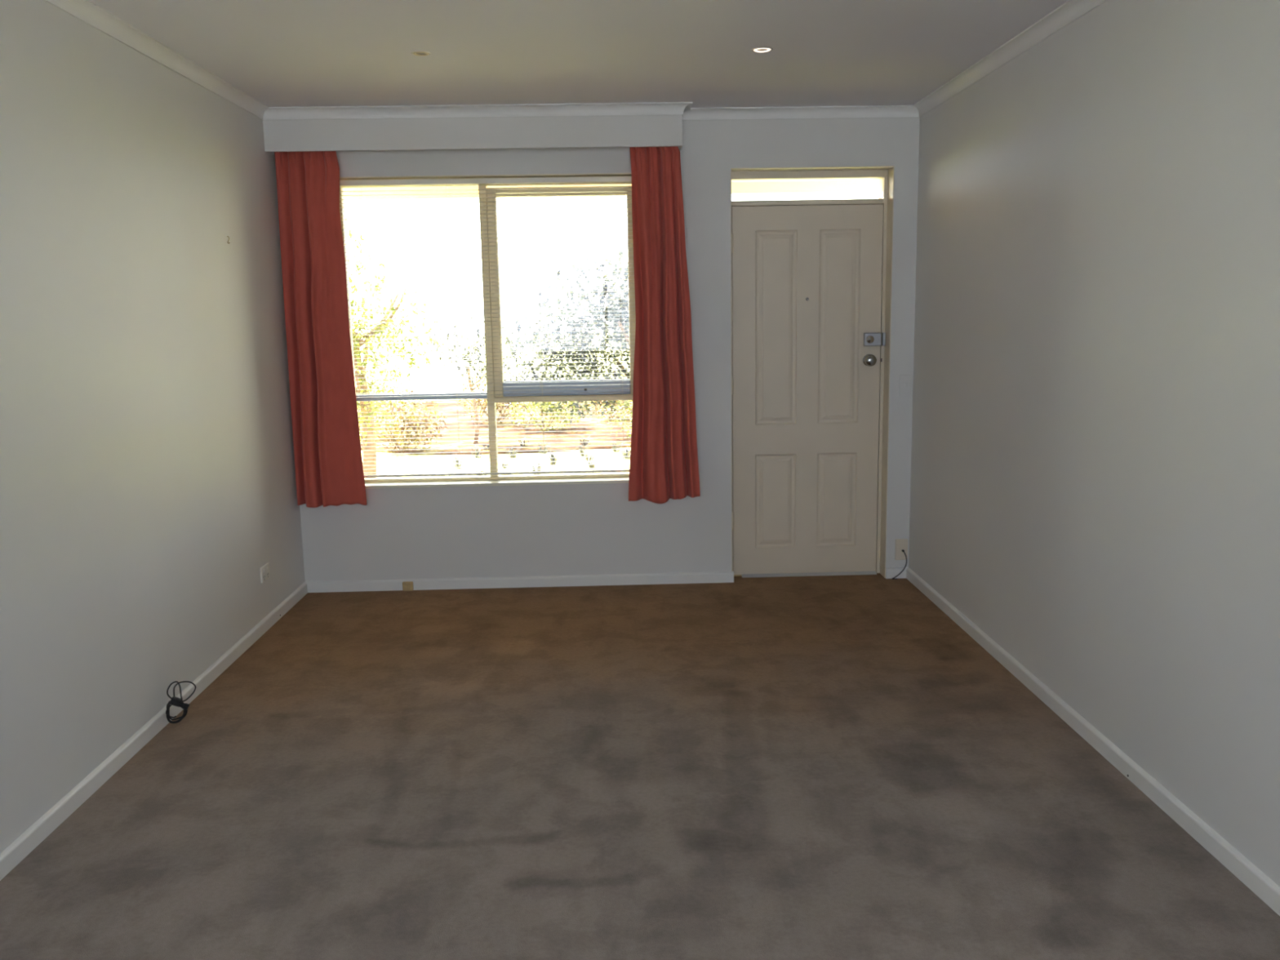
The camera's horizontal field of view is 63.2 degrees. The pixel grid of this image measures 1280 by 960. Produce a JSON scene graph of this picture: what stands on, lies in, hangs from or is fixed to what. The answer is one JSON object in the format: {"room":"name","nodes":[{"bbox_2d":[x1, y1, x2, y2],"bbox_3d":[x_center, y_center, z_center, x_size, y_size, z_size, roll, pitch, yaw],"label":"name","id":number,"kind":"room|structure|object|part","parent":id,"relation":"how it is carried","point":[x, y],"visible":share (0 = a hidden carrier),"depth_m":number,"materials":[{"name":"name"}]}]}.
{"room":"empty living room","nodes":[
{"label":"empty living room","id":0,"kind":"room"},
{"bbox_2d":[0,0,305,853],"bbox_3d":[-1.883,-0.018,1.836,0.240,2.531,7.536,-1,9,-1],"label":"wall","id":1,"kind":"structure","parent":0,"point":[148,482],"depth_m":3.63,"materials":[{"name":"paint"}]},
{"bbox_2d":[0,582,307,880],"bbox_3d":[-1.734,1.198,2.039,0.015,0.060,7.536,-1,9,-1],"label":"baseboard","id":2,"kind":"structure","parent":1,"relation":"attached to","point":[15,852],"depth_m":3.57,"materials":[{"name":"paint"}]},
{"bbox_2d":[44,0,268,119],"bbox_3d":[-1.757,-1.233,1.562,0.050,0.050,7.380,-1,9,-1],"label":"trim","id":3,"kind":"structure","parent":1,"relation":"attached to","point":[86,11],"depth_m":3.92,"materials":[{"name":"white paint"}]},
{"bbox_2d":[259,562,270,582],"bbox_3d":[-1.829,0.454,5.081,0.013,0.074,0.116,-1,9,-1],"label":"power outlet","id":4,"kind":"object","parent":1,"relation":"attached to","point":[264,570],"visible":1,"depth_m":5.07,"materials":[{"name":"white plastic"}]},
{"bbox_2d":[88,0,1068,107],"bbox_3d":[-0.107,-1.306,1.677,3.838,0.001,8.015,-1,9,-1],"label":"ceiling","id":5,"kind":"structure","parent":0,"point":[278,53],"depth_m":4.06,"materials":[{"name":"paint"}]},
{"bbox_2d":[411,50,431,56],"bbox_3d":[-0.870,-1.730,4.126,0.077,0.082,0.077,-1,9,-1],"label":"recessed light","id":6,"kind":"object","parent":5,"relation":"in","point":[421,53],"visible":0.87,"depth_m":4.13,"materials":[{"name":"white ceramic"}]},
{"bbox_2d":[751,46,773,52],"bbox_3d":[0.489,-1.760,4.162,0.085,0.082,0.085,-1,9,-1],"label":"recessed light","id":7,"kind":"object","parent":5,"relation":"in","point":[763,49],"visible":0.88,"depth_m":4.16,"materials":[{"name":"white metal"}]},
{"bbox_2d":[299,116,919,581],"bbox_3d":[-0.197,-0.684,5.717,3.838,2.531,0.240,-1,9,-1],"label":"wall","id":8,"kind":"structure","parent":0,"point":[561,529],"depth_m":5.70,"materials":[{"name":"paint"}]},
{"bbox_2d":[262,114,682,151],"bbox_3d":[-0.839,-1.786,5.317,2.101,0.204,0.156,-1,9,-1],"label":"pelmet","id":9,"kind":"object","parent":8,"relation":"attached to","point":[604,131],"visible":0.77,"depth_m":5.25,"materials":[{"name":"paint"}]},
{"bbox_2d":[274,151,366,507],"bbox_3d":[-1.674,-0.824,5.462,0.371,1.964,0.076,-1,9,-1],"label":"curtain","id":10,"kind":"object","parent":9,"relation":"hanging from","point":[329,468],"visible":0.92,"depth_m":5.46,"materials":[{"name":"fabric"}]},
{"bbox_2d":[628,146,700,503],"bbox_3d":[0.116,-0.853,5.512,0.390,1.984,0.079,-1,9,1],"label":"curtain","id":11,"kind":"object","parent":9,"relation":"hanging from","point":[664,466],"visible":0.94,"depth_m":5.52,"materials":[{"name":"fabric"}]},
{"bbox_2d":[339,173,635,488],"bbox_3d":[-0.791,-0.793,5.637,1.680,1.643,0.180,-1,9,-1],"label":"window","id":12,"kind":"structure","parent":8,"relation":"in","point":[487,260],"depth_m":5.69,"materials":[{"name":"paint"}]},
{"bbox_3d":[-1.204,-0.459,5.734,0.726,0.031,0.060,-1,9,-1],"label":"transom rail","id":13,"kind":"part","parent":12,"relation":"part of","materials":[{"name":"grey metal"}]},
{"bbox_2d":[339,176,635,477],"bbox_3d":[-0.791,-0.808,5.601,1.616,1.579,0.034,-1,9,-1],"label":"blind","id":14,"kind":"object","parent":12,"relation":"attached to","point":[535,180],"visible":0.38,"depth_m":5.57,"materials":[{"name":"white plastic"}]},
{"bbox_3d":[-1.460,-0.789,5.588,0.001,1.556,0.028,-1,9,-1],"label":"ladder cord","id":15,"kind":"part","parent":14,"relation":"part of","materials":[{"name":"white fabric"}]},
{"bbox_3d":[-1.001,-0.799,5.600,0.001,1.556,0.028,-1,9,-1],"label":"ladder cord","id":16,"kind":"part","parent":14,"relation":"part of","materials":[{"name":"white fabric"}]},
{"bbox_3d":[-0.804,-1.574,5.479,1.616,0.029,0.026,-1,9,-1],"label":"head rail","id":17,"kind":"part","parent":14,"relation":"part of","materials":[{"name":"beige metal"}]},
{"bbox_3d":[-0.777,-0.036,5.731,1.612,0.012,0.024,-1,9,-1],"label":"rail","id":18,"kind":"part","parent":14,"relation":"part of","materials":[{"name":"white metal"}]},
{"bbox_3d":[-0.537,-0.809,5.611,0.001,1.556,0.028,-1,9,-1],"label":"ladder cord","id":19,"kind":"part","parent":14,"relation":"part of","materials":[{"name":"white fabric"}]},
{"bbox_3d":[-0.101,-0.818,5.622,0.001,1.556,0.028,-1,9,-1],"label":"ladder cord","id":20,"kind":"part","parent":14,"relation":"part of","materials":[{"name":"white fabric"}]},
{"bbox_3d":[-0.777,0.011,5.766,1.680,0.015,0.174,-1,9,-1],"label":"sill","id":21,"kind":"part","parent":12,"relation":"part of","materials":[{"name":"paint"}]},
{"bbox_3d":[-0.414,-1.019,5.673,0.794,1.115,0.058,-1,9,-1],"label":"sash frame","id":22,"kind":"part","parent":12,"relation":"part of","materials":[{"name":"paint"}]},
{"bbox_3d":[-0.404,-0.453,5.759,0.794,0.031,0.060,-1,9,-1],"label":"transom rail","id":23,"kind":"part","parent":12,"relation":"part of","materials":[{"name":"paint"}]},
{"bbox_3d":[-0.404,-0.511,5.756,0.701,0.081,0.058,-1,9,-1],"label":"sash rail","id":24,"kind":"part","parent":12,"relation":"part of","materials":[{"name":"grey metal"}]},
{"bbox_2d":[305,571,733,592],"bbox_3d":[-0.663,0.567,5.778,2.374,0.060,0.015,-1,9,-1],"label":"baseboard","id":25,"kind":"structure","parent":8,"relation":"attached to","point":[714,576],"depth_m":5.77,"materials":[{"name":"paint"}]},
{"bbox_2d":[263,102,919,119],"bbox_3d":[-0.211,-1.871,5.296,3.358,0.050,0.206,-1,9,-1],"label":"trim","id":26,"kind":"structure","parent":8,"relation":"attached to","point":[685,108],"depth_m":5.23,"materials":[{"name":"white paint"}]},
{"bbox_2d":[342,179,878,199],"bbox_3d":[-0.207,-1.938,6.452,9.200,0.172,1.614,-1,9,-1],"label":"roof","id":27,"kind":"structure","parent":8,"relation":"attached to","point":[822,186],"depth_m":7.24,"materials":[{"name":"paint"}]},
{"bbox_2d":[730,165,894,577],"bbox_3d":[0.923,-0.552,5.771,0.865,2.255,0.240,-1,9,-1],"label":"door","id":28,"kind":"structure","parent":8,"relation":"in","point":[811,280],"depth_m":5.76,"materials":[{"name":"paint"}]},
{"bbox_3d":[1.266,-0.658,5.726,0.066,0.066,0.060,-1,9,-1],"label":"knob","id":29,"kind":"part","parent":28,"relation":"part of","materials":[{"name":"silver metal"}]},
{"bbox_2d":[885,567,907,578],"bbox_3d":[1.442,0.521,5.832,0.128,0.060,0.015,-1,9,-1],"label":"baseboard","id":30,"kind":"structure","parent":8,"relation":"attached to","point":[891,572],"depth_m":5.83,"materials":[{"name":"paint"}]},
{"bbox_2d":[894,538,907,559],"bbox_3d":[1.461,0.389,5.806,0.070,0.120,0.025,-1,9,-1],"label":"outlet","id":31,"kind":"object","parent":8,"relation":"attached to","point":[901,544],"visible":1,"depth_m":5.81,"materials":[{"name":"beige plastic"}]},
{"bbox_2d":[892,551,906,579],"bbox_3d":[1.446,0.475,5.801,0.082,0.160,0.017,-1,9,-1],"label":"lead","id":32,"kind":"object","parent":31,"relation":"attached to","point":[903,551],"visible":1,"depth_m":5.80,"materials":[{"name":"black rubber"}]},
{"bbox_2d":[0,573,1279,959],"bbox_3d":[-0.062,1.251,2.096,3.838,0.120,8.015,-1,9,-1],"label":"floor","id":33,"kind":"structure","parent":0,"point":[820,767],"depth_m":3.21,"materials":[{"name":"brown carpet"}]},
{"bbox_2d":[165,680,195,723],"bbox_3d":[-1.723,0.830,3.900,0.114,0.165,0.053,-1,9,-1],"label":"coiled cable","id":34,"kind":"object","parent":33,"relation":"on","point":[175,701],"visible":1,"depth_m":3.89,"materials":[{"name":"black rubber"}]},
{"bbox_2d":[402,581,413,591],"bbox_3d":[-1.282,0.587,5.747,0.058,0.052,0.018,-1,9,-1],"label":"wooden block","id":35,"kind":"object","parent":33,"relation":"on","point":[406,585],"visible":1,"depth_m":5.74,"materials":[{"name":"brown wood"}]},
{"bbox_2d":[908,0,1279,886],"bbox_3d":[1.713,-0.096,1.927,0.240,2.531,7.536,-1,9,-1],"label":"wall","id":36,"kind":"structure","parent":0,"point":[1095,484],"depth_m":3.33,"materials":[{"name":"paint"}]},
{"bbox_2d":[913,0,1106,116],"bbox_3d":[1.546,-1.317,1.723,0.050,0.050,7.536,-1,9,-1],"label":"trim","id":37,"kind":"structure","parent":36,"relation":"attached to","point":[1070,11],"depth_m":4.14,"materials":[{"name":"white paint"}]},
{"bbox_2d":[906,567,1279,915],"bbox_3d":[1.607,1.126,2.124,0.015,0.060,7.536,-1,9,-1],"label":"baseboard","id":38,"kind":"structure","parent":36,"relation":"attached to","point":[1247,873],"depth_m":3.34,"materials":[{"name":"paint"}]},
{"label":"outside","id":39,"kind":"structure","parent":0,"visible":0},
{"bbox_2d":[357,399,632,454],"bbox_3d":[-0.452,-1.050,16.799,32.000,0.040,9.088,-1,9,-1],"label":"ground","id":40,"kind":"structure","parent":39,"point":[451,411],"depth_m":14.37,"materials":[{"name":"beige soil"}]},
{"bbox_2d":[355,355,416,441],"bbox_3d":[-3.770,-1.095,13.924,1.425,1.183,1.384,-1,9,-1],"label":"shrub","id":41,"kind":"object","parent":40,"relation":"on","point":[379,380],"visible":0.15,"depth_m":13.98,"materials":[{"name":"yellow plant"}]},
{"bbox_3d":[-3.752,-0.795,13.954,0.666,0.558,0.687,-1,9,-1],"label":"stem","id":42,"kind":"part","parent":41,"relation":"part of","materials":[{"name":"plant"}]},
{"bbox_2d":[357,386,451,453],"bbox_3d":[-2.873,-0.704,12.584,1.096,0.847,1.050,-1,9,-1],"label":"shrub","id":43,"kind":"object","parent":40,"relation":"on","point":[424,422],"visible":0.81,"depth_m":12.55,"materials":[{"name":"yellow plant"}]},
{"bbox_3d":[-2.867,-0.509,12.616,0.478,0.396,0.475,-1,9,-1],"label":"stem","id":44,"kind":"part","parent":43,"relation":"part of","materials":[{"name":"plant"}]},
{"bbox_2d":[428,313,518,444],"bbox_3d":[-2.055,-1.256,13.106,1.120,1.672,0.946,2,10,17],"label":"tree","id":45,"kind":"object","parent":40,"relation":"on","point":[467,368],"visible":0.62,"depth_m":13.05,"materials":[{"name":"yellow plant"}]},
{"bbox_2d":[480,443,488,449],"bbox_3d":[-1.879,-0.400,12.722,0.200,0.104,0.236,-7,11,-30],"label":"tussock","id":46,"kind":"object","parent":40,"relation":"on","point":[487,446],"visible":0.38,"depth_m":12.72,"materials":[{"name":"plant"}]},
{"bbox_2d":[458,368,533,424],"bbox_3d":[-2.115,-1.261,15.552,1.243,0.904,1.162,-1,9,-1],"label":"shrub","id":47,"kind":"object","parent":40,"relation":"on","point":[483,389],"visible":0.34,"depth_m":15.50,"materials":[{"name":"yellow plant"}]},
{"bbox_3d":[-2.157,-1.018,15.565,0.534,0.424,0.514,-1,9,-1],"label":"stem","id":48,"kind":"part","parent":47,"relation":"part of","materials":[{"name":"plant"}]},
{"bbox_2d":[515,437,529,446],"bbox_3d":[-1.444,-0.465,12.937,0.302,0.147,0.274,-1,9,-1],"label":"tussock","id":49,"kind":"object","parent":40,"relation":"on","point":[519,441],"visible":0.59,"depth_m":12.92,"materials":[{"name":"plant"}]},
{"bbox_2d":[502,374,587,431],"bbox_3d":[-1.326,-1.084,14.588,1.199,0.851,1.195,-1,9,-1],"label":"shrub","id":50,"kind":"object","parent":40,"relation":"on","point":[554,415],"visible":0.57,"depth_m":14.56,"materials":[{"name":"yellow plant"}]},
{"bbox_3d":[-1.357,-0.868,14.642,0.524,0.397,0.506,-7,11,-32],"label":"stem","id":51,"kind":"part","parent":50,"relation":"part of","materials":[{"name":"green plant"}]},
{"bbox_2d":[577,435,591,445],"bbox_3d":[-0.698,-0.478,12.929,0.310,0.150,0.289,-9,12,-40],"label":"tussock","id":52,"kind":"object","parent":40,"relation":"on","point":[583,443],"visible":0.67,"depth_m":12.90,"materials":[{"name":"plant"}]},
{"bbox_2d":[582,369,632,420],"bbox_3d":[-0.364,-1.274,15.895,1.108,0.807,1.007,-1,9,-1],"label":"shrub","id":53,"kind":"object","parent":40,"relation":"on","point":[596,403],"visible":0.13,"depth_m":15.86,"materials":[{"name":"green plant"}]},
{"bbox_3d":[-0.402,-1.077,15.932,0.465,0.361,0.478,-1,9,-1],"label":"stem","id":54,"kind":"part","parent":53,"relation":"part of","materials":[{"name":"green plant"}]},
{"bbox_2d":[600,373,632,438],"bbox_3d":[0.126,-1.000,13.626,1.296,0.998,1.272,-1,9,-1],"label":"shrub","id":55,"kind":"object","parent":40,"relation":"on","point":[622,405],"visible":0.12,"depth_m":13.58,"materials":[{"name":"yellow plant"}]},
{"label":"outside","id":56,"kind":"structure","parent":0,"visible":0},
{"bbox_2d":[355,332,631,478],"bbox_3d":[-1.249,-5.486,44.277,80.000,0.095,70.800,-1,9,-1],"label":"ground","id":57,"kind":"structure","parent":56,"point":[450,374],"depth_m":25.18,"materials":[{"name":"white"}]},
{"bbox_2d":[345,217,445,478],"bbox_3d":[-3.063,-1.238,10.081,2.286,2.662,1.447,2,10,19],"label":"tree","id":58,"kind":"object","parent":57,"relation":"on","point":[358,364],"visible":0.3,"depth_m":9.97,"materials":[{"name":"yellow plant"}]},
{"bbox_2d":[444,453,467,468],"bbox_3d":[-1.996,-0.205,11.385,0.296,0.156,0.310,-9,12,-41],"label":"tussock","id":59,"kind":"object","parent":57,"relation":"on","point":[456,464],"visible":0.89,"depth_m":11.38,"materials":[{"name":"white plant"}]},
{"bbox_2d":[464,444,484,457],"bbox_3d":[-1.916,-0.333,12.177,0.324,0.149,0.274,8,13,44],"label":"tussock","id":60,"kind":"object","parent":57,"relation":"on","point":[477,449],"visible":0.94,"depth_m":12.17,"materials":[{"name":"plant"}]},
{"bbox_2d":[473,466,488,475],"bbox_3d":[-1.642,-0.077,10.725,0.236,0.104,0.214,-1,9,-1],"label":"tussock","id":61,"kind":"object","parent":57,"relation":"on","point":[482,467],"visible":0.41,"depth_m":10.75,"materials":[{"name":"white plant"}]},
{"bbox_2d":[498,461,511,468],"bbox_3d":[-1.464,-0.161,11.322,0.197,0.071,0.197,-1,9,-1],"label":"tussock","id":62,"kind":"object","parent":57,"relation":"on","point":[503,464],"visible":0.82,"depth_m":11.33,"materials":[{"name":"white plant"}]},
{"bbox_2d":[502,446,522,457],"bbox_3d":[-1.501,-0.323,12.103,0.281,0.138,0.301,-1,9,-1],"label":"tussock","id":63,"kind":"object","parent":57,"relation":"on","point":[513,452],"visible":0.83,"depth_m":12.10,"materials":[{"name":"plant"}]},
{"bbox_2d":[526,458,547,471],"bbox_3d":[-1.046,-0.126,10.770,0.350,0.165,0.337,-1,9,-1],"label":"tussock","id":64,"kind":"object","parent":57,"relation":"on","point":[539,468],"visible":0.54,"depth_m":10.79,"materials":[{"name":"white plant"}]},
{"bbox_2d":[534,441,553,453],"bbox_3d":[-1.156,-0.392,12.423,0.291,0.160,0.291,-5,10,-21],"label":"tussock","id":65,"kind":"object","parent":57,"relation":"on","point":[542,451],"visible":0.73,"depth_m":12.42,"materials":[{"name":"plant"}]},
{"bbox_2d":[542,450,559,465],"bbox_3d":[-0.977,-0.237,11.477,0.281,0.154,0.329,-1,9,-1],"label":"tussock","id":66,"kind":"object","parent":57,"relation":"on","point":[552,459],"visible":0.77,"depth_m":11.49,"materials":[{"name":"plant"}]},
{"bbox_2d":[502,241,632,426],"bbox_3d":[-0.158,-1.242,10.515,2.626,2.445,1.611,-1,9,-1],"label":"tree","id":67,"kind":"object","parent":57,"relation":"on","point":[614,313],"visible":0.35,"depth_m":10.19,"materials":[{"name":"green plant"}]},
{"bbox_2d":[569,443,590,456],"bbox_3d":[-0.673,-0.361,12.183,0.306,0.160,0.282,8,13,44],"label":"tussock","id":68,"kind":"object","parent":57,"relation":"on","point":[581,451],"visible":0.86,"depth_m":12.15,"materials":[{"name":"plant"}]},
{"bbox_2d":[581,451,595,462],"bbox_3d":[-0.571,-0.256,11.696,0.233,0.106,0.236,2,10,20],"label":"tussock","id":69,"kind":"object","parent":57,"relation":"on","point":[586,455],"visible":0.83,"depth_m":11.68,"materials":[{"name":"plant"}]},
{"bbox_2d":[585,461,596,467],"bbox_3d":[-0.527,-0.168,11.247,0.202,0.076,0.177,2,10,18],"label":"tussock","id":70,"kind":"object","parent":57,"relation":"on","point":[590,465],"visible":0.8,"depth_m":11.22,"materials":[{"name":"white plant"}]},
{"bbox_2d":[610,441,624,452],"bbox_3d":[-0.268,-0.403,12.503,0.236,0.125,0.284,-1,9,-1],"label":"tussock","id":71,"kind":"object","parent":57,"relation":"on","point":[615,448],"visible":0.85,"depth_m":12.47,"materials":[{"name":"plant"}]},
{"bbox_2d":[617,447,630,459],"bbox_3d":[-0.158,-0.311,11.859,0.326,0.148,0.296,-1,9,-1],"label":"tussock","id":72,"kind":"object","parent":57,"relation":"on","point":[626,455],"visible":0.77,"depth_m":11.88,"materials":[{"name":"plant"}]}
]}

